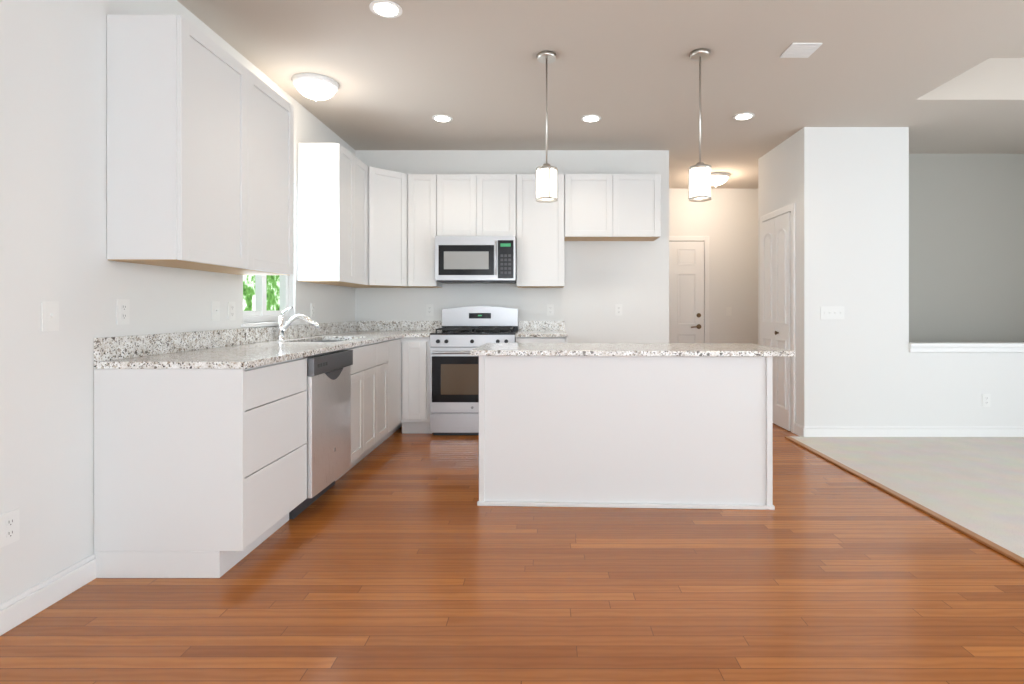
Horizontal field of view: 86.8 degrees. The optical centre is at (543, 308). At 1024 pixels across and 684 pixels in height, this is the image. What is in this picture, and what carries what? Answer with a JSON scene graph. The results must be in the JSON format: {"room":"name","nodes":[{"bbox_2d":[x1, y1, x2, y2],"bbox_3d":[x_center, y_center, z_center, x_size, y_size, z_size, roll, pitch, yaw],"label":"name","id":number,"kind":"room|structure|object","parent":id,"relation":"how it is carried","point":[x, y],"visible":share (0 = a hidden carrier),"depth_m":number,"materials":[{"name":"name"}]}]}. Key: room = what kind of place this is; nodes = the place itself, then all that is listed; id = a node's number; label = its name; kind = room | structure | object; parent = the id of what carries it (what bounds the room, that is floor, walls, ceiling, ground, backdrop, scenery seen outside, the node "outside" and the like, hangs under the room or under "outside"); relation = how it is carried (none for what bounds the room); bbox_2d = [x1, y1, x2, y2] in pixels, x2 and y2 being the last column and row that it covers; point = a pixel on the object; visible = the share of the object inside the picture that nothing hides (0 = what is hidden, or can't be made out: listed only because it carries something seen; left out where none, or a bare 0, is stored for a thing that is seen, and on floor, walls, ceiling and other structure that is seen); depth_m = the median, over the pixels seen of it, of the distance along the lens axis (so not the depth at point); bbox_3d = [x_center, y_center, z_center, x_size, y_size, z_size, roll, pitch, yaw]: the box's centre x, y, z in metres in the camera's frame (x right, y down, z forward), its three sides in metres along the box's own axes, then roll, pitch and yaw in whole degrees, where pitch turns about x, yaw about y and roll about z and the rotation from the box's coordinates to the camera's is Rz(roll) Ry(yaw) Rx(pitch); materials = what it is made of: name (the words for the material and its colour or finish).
{"room":"kitchen","nodes":[
{"label":"kitchen","id":0,"kind":"room"},
{"bbox_2d":[0,0,354,603],"bbox_3d":[-1.963,-0.230,1.230,0.120,2.740,8.700,0,0,0],"label":"wall","id":1,"kind":"structure","parent":0,"point":[53,150],"depth_m":2.14,"materials":[{"name":"white paint"}]},
{"bbox_2d":[0,508,18,547],"bbox_3d":[-1.898,0.780,1.920,0.008,0.114,0.070,0,0,0],"label":"outlet","id":2,"kind":"object","parent":1,"relation":"attached to","point":[9,527],"visible":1,"depth_m":1.92,"materials":[{"name":"white plastic"}]},
{"bbox_2d":[0,554,95,635],"bbox_3d":[-1.895,1.087,-0.359,0.014,0.105,5.283,0,0,0],"label":"baseboard","id":3,"kind":"structure","parent":1,"relation":"attached to","point":[18,609],"depth_m":2.05,"materials":[{"name":"white wood"}]},
{"bbox_2d":[41,301,58,330],"bbox_3d":[-1.895,0.030,2.080,0.016,0.114,0.070,0,0,0],"label":"light switch","id":4,"kind":"object","parent":1,"relation":"attached to","point":[49,315],"visible":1,"depth_m":2.07,"materials":[{"name":"white plastic"}]},
{"bbox_2d":[116,299,129,324],"bbox_3d":[-1.898,0.015,2.440,0.008,0.114,0.070,0,0,0],"label":"outlet","id":5,"kind":"object","parent":1,"relation":"attached to","point":[122,311],"visible":1,"depth_m":2.43,"materials":[{"name":"white plastic"}]},
{"bbox_2d":[107,15,293,274],"bbox_3d":[-1.740,-0.745,2.884,0.323,1.070,1.067,0,0,0],"label":"upper cabinet","id":6,"kind":"object","parent":1,"relation":"attached to","point":[200,150],"visible":1,"depth_m":2.45,"materials":[{"name":"white wood"}]},
{"bbox_2d":[212,301,219,320],"bbox_3d":[-1.895,0.015,3.130,0.016,0.114,0.070,0,0,0],"label":"light switch","id":7,"kind":"object","parent":1,"relation":"attached to","point":[215,310],"visible":1,"depth_m":3.12,"materials":[{"name":"white plastic"}]},
{"bbox_2d":[228,302,234,319],"bbox_3d":[-1.898,0.015,3.290,0.008,0.114,0.070,0,0,0],"label":"outlet","id":8,"kind":"object","parent":1,"relation":"attached to","point":[231,310],"visible":1,"depth_m":3.28,"materials":[{"name":"white plastic"}]},
{"bbox_2d":[241,275,299,327],"bbox_3d":[-1.938,-0.420,3.780,0.130,1.080,0.760,0,0,0],"label":"kitchen window","id":9,"kind":"structure","parent":1,"relation":"in","point":[260,313],"depth_m":3.77,"materials":[{"name":"white plastic"}]},
{"bbox_2d":[311,303,314,316],"bbox_3d":[-1.898,0.015,4.450,0.008,0.114,0.070,0,0,0],"label":"outlet","id":10,"kind":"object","parent":1,"relation":"attached to","point":[312,309],"depth_m":4.44,"materials":[{"name":"white plastic"}]},
{"bbox_2d":[297,143,367,284],"bbox_3d":[-1.740,-0.745,4.510,0.323,1.070,0.679,0,0,0],"label":"upper cabinet","id":11,"kind":"object","parent":1,"relation":"attached to","point":[332,213],"visible":1,"depth_m":4.17,"materials":[{"name":"white wood"}]},
{"bbox_2d":[0,423,1023,683],"bbox_3d":[0.658,1.190,2.100,5.363,0.100,10.440,0,0,0],"label":"floor","id":12,"kind":"structure","parent":0,"point":[398,557],"depth_m":2.12,"materials":[{"name":"brown wood"}]},
{"bbox_2d":[94,357,306,577],"bbox_3d":[-1.586,0.698,2.595,0.630,0.884,0.627,0,0,0],"label":"base cabinet","id":13,"kind":"object","parent":12,"relation":"on","point":[200,473],"visible":0.94,"depth_m":2.28,"materials":[{"name":"white wood"}]},
{"bbox_2d":[289,349,352,518],"bbox_3d":[-1.569,0.700,3.214,0.664,0.880,0.596,0,0,0],"label":"dishwasher","id":14,"kind":"object","parent":12,"relation":"on","point":[328,390],"visible":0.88,"depth_m":3.11,"materials":[{"name":"grey metal"}]},
{"bbox_2d":[335,341,387,481],"bbox_3d":[-1.587,0.698,3.974,0.628,0.884,0.911,0,0,0],"label":"base cabinet","id":15,"kind":"object","parent":12,"relation":"on","point":[369,398],"visible":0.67,"depth_m":3.96,"materials":[{"name":"white wood"}]},
{"bbox_2d":[377,337,429,446],"bbox_3d":[-1.458,0.698,4.945,0.885,0.884,1.026,0,0,0],"label":"base cabinet","id":16,"kind":"object","parent":12,"relation":"on","point":[408,384],"visible":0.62,"depth_m":4.83,"materials":[{"name":"white wood"}]},
{"bbox_2d":[94,321,405,368],"bbox_3d":[-1.573,0.286,3.871,0.660,0.323,3.177,0,0,0],"label":"countertop","id":17,"kind":"structure","parent":16,"relation":"on","point":[243,348],"depth_m":2.88,"materials":[{"name":"white stone"}]},
{"bbox_2d":[276,307,319,340],"bbox_3d":[-1.716,0.106,3.769,0.284,0.238,0.078,0,0,0],"label":"kitchen faucet","id":18,"kind":"object","parent":17,"relation":"on","point":[282,327],"visible":1,"depth_m":3.75,"materials":[{"name":"silver metal"}]},
{"bbox_2d":[406,321,441,336],"bbox_3d":[-1.130,0.189,5.131,0.226,0.130,0.657,0,0,0],"label":"countertop","id":19,"kind":"structure","parent":16,"relation":"on","point":[413,328],"depth_m":5.44,"materials":[{"name":"white stone"}]},
{"bbox_2d":[430,306,517,434],"bbox_3d":[-0.634,0.557,5.096,0.756,1.165,0.716,0,0,0],"label":"gas range","id":20,"kind":"object","parent":12,"relation":"on","point":[454,387],"visible":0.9,"depth_m":4.80,"materials":[{"name":"silver metal"}]},
{"bbox_2d":[516,337,567,342],"bbox_3d":[-0.018,0.698,5.144,0.466,0.884,0.628,0,0,0],"label":"base cabinet","id":21,"kind":"object","parent":12,"relation":"on","point":[541,339],"visible":0.17,"depth_m":4.83,"materials":[{"name":"white"}]},
{"bbox_2d":[515,321,567,336],"bbox_3d":[-0.017,0.189,5.135,0.468,0.130,0.648,0,0,0],"label":"countertop","id":22,"kind":"structure","parent":21,"relation":"on","point":[526,328],"depth_m":5.44,"materials":[{"name":"white stone"}]},
{"bbox_2d":[477,359,774,509],"bbox_3d":[0.468,0.705,3.398,1.704,0.870,0.687,0,0,0],"label":"kitchen island","id":23,"kind":"object","parent":12,"relation":"on","point":[653,425],"depth_m":3.11,"materials":[{"name":"white wood"}]},
{"bbox_2d":[470,343,794,358],"bbox_3d":[0.507,0.255,3.406,1.860,0.030,0.754,0,0,0],"label":"island countertop","id":24,"kind":"structure","parent":23,"relation":"on","point":[488,350],"depth_m":3.11,"materials":[{"name":"white stone"}]},
{"bbox_2d":[785,436,1023,565],"bbox_3d":[2.147,1.133,0.880,0.045,0.014,7.760,0,0,0],"label":"trim","id":25,"kind":"structure","parent":12,"relation":"on","point":[987,542],"depth_m":3.04,"materials":[{"name":"brown wood"}]},
{"bbox_2d":[355,150,668,342],"bbox_3d":[-0.317,-0.230,5.520,3.173,2.740,0.120,0,0,0],"label":"wall","id":26,"kind":"structure","parent":0,"point":[602,279],"depth_m":5.46,"materials":[{"name":"white paint"}]},
{"bbox_2d":[336,166,414,287],"bbox_3d":[-1.597,-0.745,5.154,0.608,1.070,0.607,0,0,0],"label":"upper cabinet","id":27,"kind":"object","parent":26,"relation":"attached to","point":[387,228],"visible":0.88,"depth_m":4.99,"materials":[{"name":"white wood"}]},
{"bbox_2d":[408,174,442,287],"bbox_3d":[-1.155,-0.745,5.296,0.273,1.070,0.323,0,0,0],"label":"upper cabinet","id":28,"kind":"object","parent":26,"relation":"attached to","point":[422,211],"visible":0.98,"depth_m":5.14,"materials":[{"name":"white wood"}]},
{"bbox_2d":[426,304,432,315],"bbox_3d":[-1.150,0.015,5.455,0.070,0.114,0.008,0,0,0],"label":"electrical outlet","id":29,"kind":"object","parent":26,"relation":"attached to","point":[429,309],"visible":1,"depth_m":5.45,"materials":[{"name":"white plastic"}]},
{"bbox_2d":[437,174,515,235],"bbox_3d":[-0.639,-0.981,5.296,0.756,0.598,0.323,0,0,0],"label":"upper cabinet","id":30,"kind":"object","parent":26,"relation":"attached to","point":[476,204],"visible":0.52,"depth_m":5.14,"materials":[{"name":"white wood"}]},
{"bbox_2d":[435,236,515,282],"bbox_3d":[-0.639,-0.465,5.234,0.754,0.426,0.447,0,0,0],"label":"microwave","id":31,"kind":"object","parent":30,"relation":"attached to","point":[475,259],"visible":1,"depth_m":5.04,"materials":[{"name":"silver metal"}]},
{"bbox_2d":[516,174,563,287],"bbox_3d":[-0.029,-0.745,5.296,0.459,1.070,0.323,0,0,0],"label":"upper cabinet","id":32,"kind":"object","parent":26,"relation":"attached to","point":[539,245],"visible":1,"depth_m":5.14,"materials":[{"name":"white wood"}]},
{"bbox_2d":[547,304,553,315],"bbox_3d":[0.070,0.015,5.455,0.070,0.114,0.008,0,0,0],"label":"electrical outlet","id":33,"kind":"object","parent":26,"relation":"attached to","point":[550,309],"visible":1,"depth_m":5.45,"materials":[{"name":"white plastic"}]},
{"bbox_2d":[564,174,659,240],"bbox_3d":[0.659,-0.981,5.296,0.914,0.598,0.323,0,0,0],"label":"upper cabinet","id":34,"kind":"object","parent":26,"relation":"attached to","point":[611,207],"visible":0.88,"depth_m":5.14,"materials":[{"name":"white wood"}]},
{"bbox_2d":[615,304,621,315],"bbox_3d":[0.760,0.015,5.455,0.070,0.114,0.008,0,0,0],"label":"electrical outlet","id":35,"kind":"object","parent":26,"relation":"attached to","point":[618,309],"visible":1,"depth_m":5.45,"materials":[{"name":"white plastic"}]},
{"bbox_2d":[177,0,1023,188],"bbox_3d":[1.849,-1.800,2.100,7.743,0.400,10.440,0,0,0],"label":"ceiling","id":36,"kind":"structure","parent":0,"point":[941,76],"depth_m":3.66,"materials":[{"name":"beige paint"}]},
{"bbox_2d":[292,73,338,100],"bbox_3d":[-1.610,-1.534,3.820,0.310,0.132,0.310,0,0,0],"label":"light","id":37,"kind":"object","parent":36,"relation":"attached to","point":[314,86],"visible":1,"depth_m":3.73,"materials":[{"name":"white glass"}]},
{"bbox_2d":[369,0,401,17],"bbox_3d":[-0.840,-1.595,2.880,0.170,0.008,0.170,0,0,0],"label":"recessed light","id":38,"kind":"object","parent":36,"relation":"in","point":[386,8],"visible":1,"depth_m":2.87,"materials":[{"name":"white"}]},
{"bbox_2d":[432,115,452,121],"bbox_3d":[-0.850,-1.595,4.540,0.170,0.008,0.170,0,0,0],"label":"recessed light","id":39,"kind":"object","parent":36,"relation":"in","point":[442,118],"visible":1,"depth_m":4.52,"materials":[{"name":"white"}]},
{"bbox_2d":[536,51,556,202],"bbox_3d":[0.019,-1.140,3.409,0.137,0.920,0.137,0,0,0],"label":"pendant light","id":40,"kind":"object","parent":36,"relation":"hanging from","point":[546,182],"visible":1,"depth_m":3.37,"materials":[{"name":"white glass"}]},
{"bbox_2d":[581,115,600,121],"bbox_3d":[0.400,-1.595,4.540,0.170,0.008,0.170,0,0,0],"label":"recessed light","id":41,"kind":"object","parent":36,"relation":"in","point":[590,118],"visible":1,"depth_m":4.52,"materials":[{"name":"white"}]},
{"bbox_2d":[688,48,710,201],"bbox_3d":[0.980,-1.140,3.379,0.137,0.920,0.137,0,0,0],"label":"pendant light","id":42,"kind":"object","parent":36,"relation":"hanging from","point":[699,181],"visible":1,"depth_m":3.34,"materials":[{"name":"white glass"}]},
{"bbox_2d":[711,172,729,186],"bbox_3d":[2.070,-1.531,6.490,0.330,0.137,0.330,0,0,0],"label":"light","id":43,"kind":"object","parent":36,"relation":"attached to","point":[718,178],"visible":0.77,"depth_m":6.38,"materials":[{"name":"white glass"}]},
{"bbox_2d":[733,112,754,119],"bbox_3d":[1.665,-1.595,4.490,0.170,0.008,0.170,0,0,0],"label":"recessed light","id":44,"kind":"object","parent":36,"relation":"in","point":[744,116],"visible":1,"depth_m":4.47,"materials":[{"name":"white"}]},
{"bbox_2d":[780,43,822,57],"bbox_3d":[1.590,-1.595,3.340,0.180,0.010,0.180,0,0,0],"label":"ceiling vent","id":45,"kind":"object","parent":36,"relation":"in","point":[800,50],"visible":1,"depth_m":3.33,"materials":[{"name":"white metal"}]},
{"bbox_2d":[669,189,757,343],"bbox_3d":[2.245,-0.230,7.260,2.190,2.740,0.120,0,0,0],"label":"wall","id":46,"kind":"structure","parent":0,"point":[725,221],"depth_m":7.18,"materials":[{"name":"white paint"}]},
{"bbox_2d":[669,241,703,342],"bbox_3d":[1.725,0.119,7.156,0.834,2.042,0.087,0,0,0],"label":"hall door","id":47,"kind":"structure","parent":46,"relation":"in","point":[686,291],"depth_m":7.16,"materials":[{"name":"grey wood"}]},
{"bbox_2d":[669,236,708,342],"bbox_3d":[1.725,0.088,7.190,0.958,2.104,0.020,0,0,0],"label":"door frame","id":48,"kind":"structure","parent":46,"relation":"attached to","point":[705,239],"depth_m":7.18,"materials":[{"name":"white wood"}]},
{"bbox_2d":[758,127,908,425],"bbox_3d":[2.760,-0.230,5.270,0.920,2.740,1.020,0,0,0],"label":"wall","id":49,"kind":"structure","parent":0,"point":[845,190],"depth_m":4.76,"materials":[{"name":"white paint"}]},
{"bbox_2d":[762,212,790,430],"bbox_3d":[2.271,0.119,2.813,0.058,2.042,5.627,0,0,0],"label":"door","id":50,"kind":"structure","parent":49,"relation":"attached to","point":[776,282],"depth_m":5.20,"materials":[{"name":"grey wood"}]},
{"bbox_2d":[760,203,795,432],"bbox_3d":[2.290,0.088,5.305,0.020,2.104,0.768,0,0,0],"label":"door frame","id":51,"kind":"structure","parent":49,"relation":"attached to","point":[782,211],"depth_m":4.95,"materials":[{"name":"white wood"}]},
{"bbox_2d":[820,307,843,319],"bbox_3d":[2.545,0.040,4.752,0.208,0.114,0.016,0,0,0],"label":"plate","id":52,"kind":"object","parent":49,"relation":"attached to","point":[831,313],"visible":1,"depth_m":4.75,"materials":[{"name":"white plastic"}]},
{"bbox_2d":[790,436,1023,557],"bbox_3d":[3.945,1.184,1.290,3.550,0.112,8.820,0,0,0],"label":"floor","id":53,"kind":"structure","parent":0,"point":[975,485],"depth_m":3.71,"materials":[{"name":"beige carpet"}]},
{"bbox_2d":[909,352,1023,425],"bbox_3d":[4.410,0.740,4.815,2.380,0.800,0.110,0,0,0],"label":"wall","id":54,"kind":"structure","parent":0,"point":[948,388],"depth_m":4.76,"materials":[{"name":"white paint"}]},
{"bbox_2d":[800,424,1023,436],"bbox_3d":[3.953,1.087,4.753,3.334,0.105,0.014,0,0,0],"label":"baseboard","id":55,"kind":"structure","parent":54,"relation":"attached to","point":[805,431],"depth_m":4.75,"materials":[{"name":"white wood"}]},
{"bbox_2d":[909,342,1023,351],"bbox_3d":[4.410,0.345,4.815,2.380,0.080,0.170,0,0,0],"label":"trim","id":56,"kind":"structure","parent":54,"relation":"on","point":[966,346],"depth_m":4.74,"materials":[{"name":"white wood"}]},
{"bbox_2d":[982,394,989,406],"bbox_3d":[3.900,0.810,4.755,0.070,0.114,0.008,0,0,0],"label":"outlet","id":57,"kind":"object","parent":54,"relation":"attached to","point":[985,400],"visible":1,"depth_m":4.75,"materials":[{"name":"white plastic"}]},
{"bbox_2d":[909,154,1023,341],"bbox_3d":[4.470,-0.230,5.640,2.500,2.740,0.120,0,0,0],"label":"wall","id":58,"kind":"structure","parent":0,"point":[966,247],"depth_m":5.58,"materials":[{"name":"grey paint"}]},
{"label":"outside","id":59,"kind":"structure","parent":0,"visible":0},
{"bbox_2d":[243,275,279,310],"bbox_3d":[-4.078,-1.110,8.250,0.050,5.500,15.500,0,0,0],"label":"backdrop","id":60,"kind":"structure","parent":59,"point":[273,292],"depth_m":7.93,"materials":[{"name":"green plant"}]}
]}

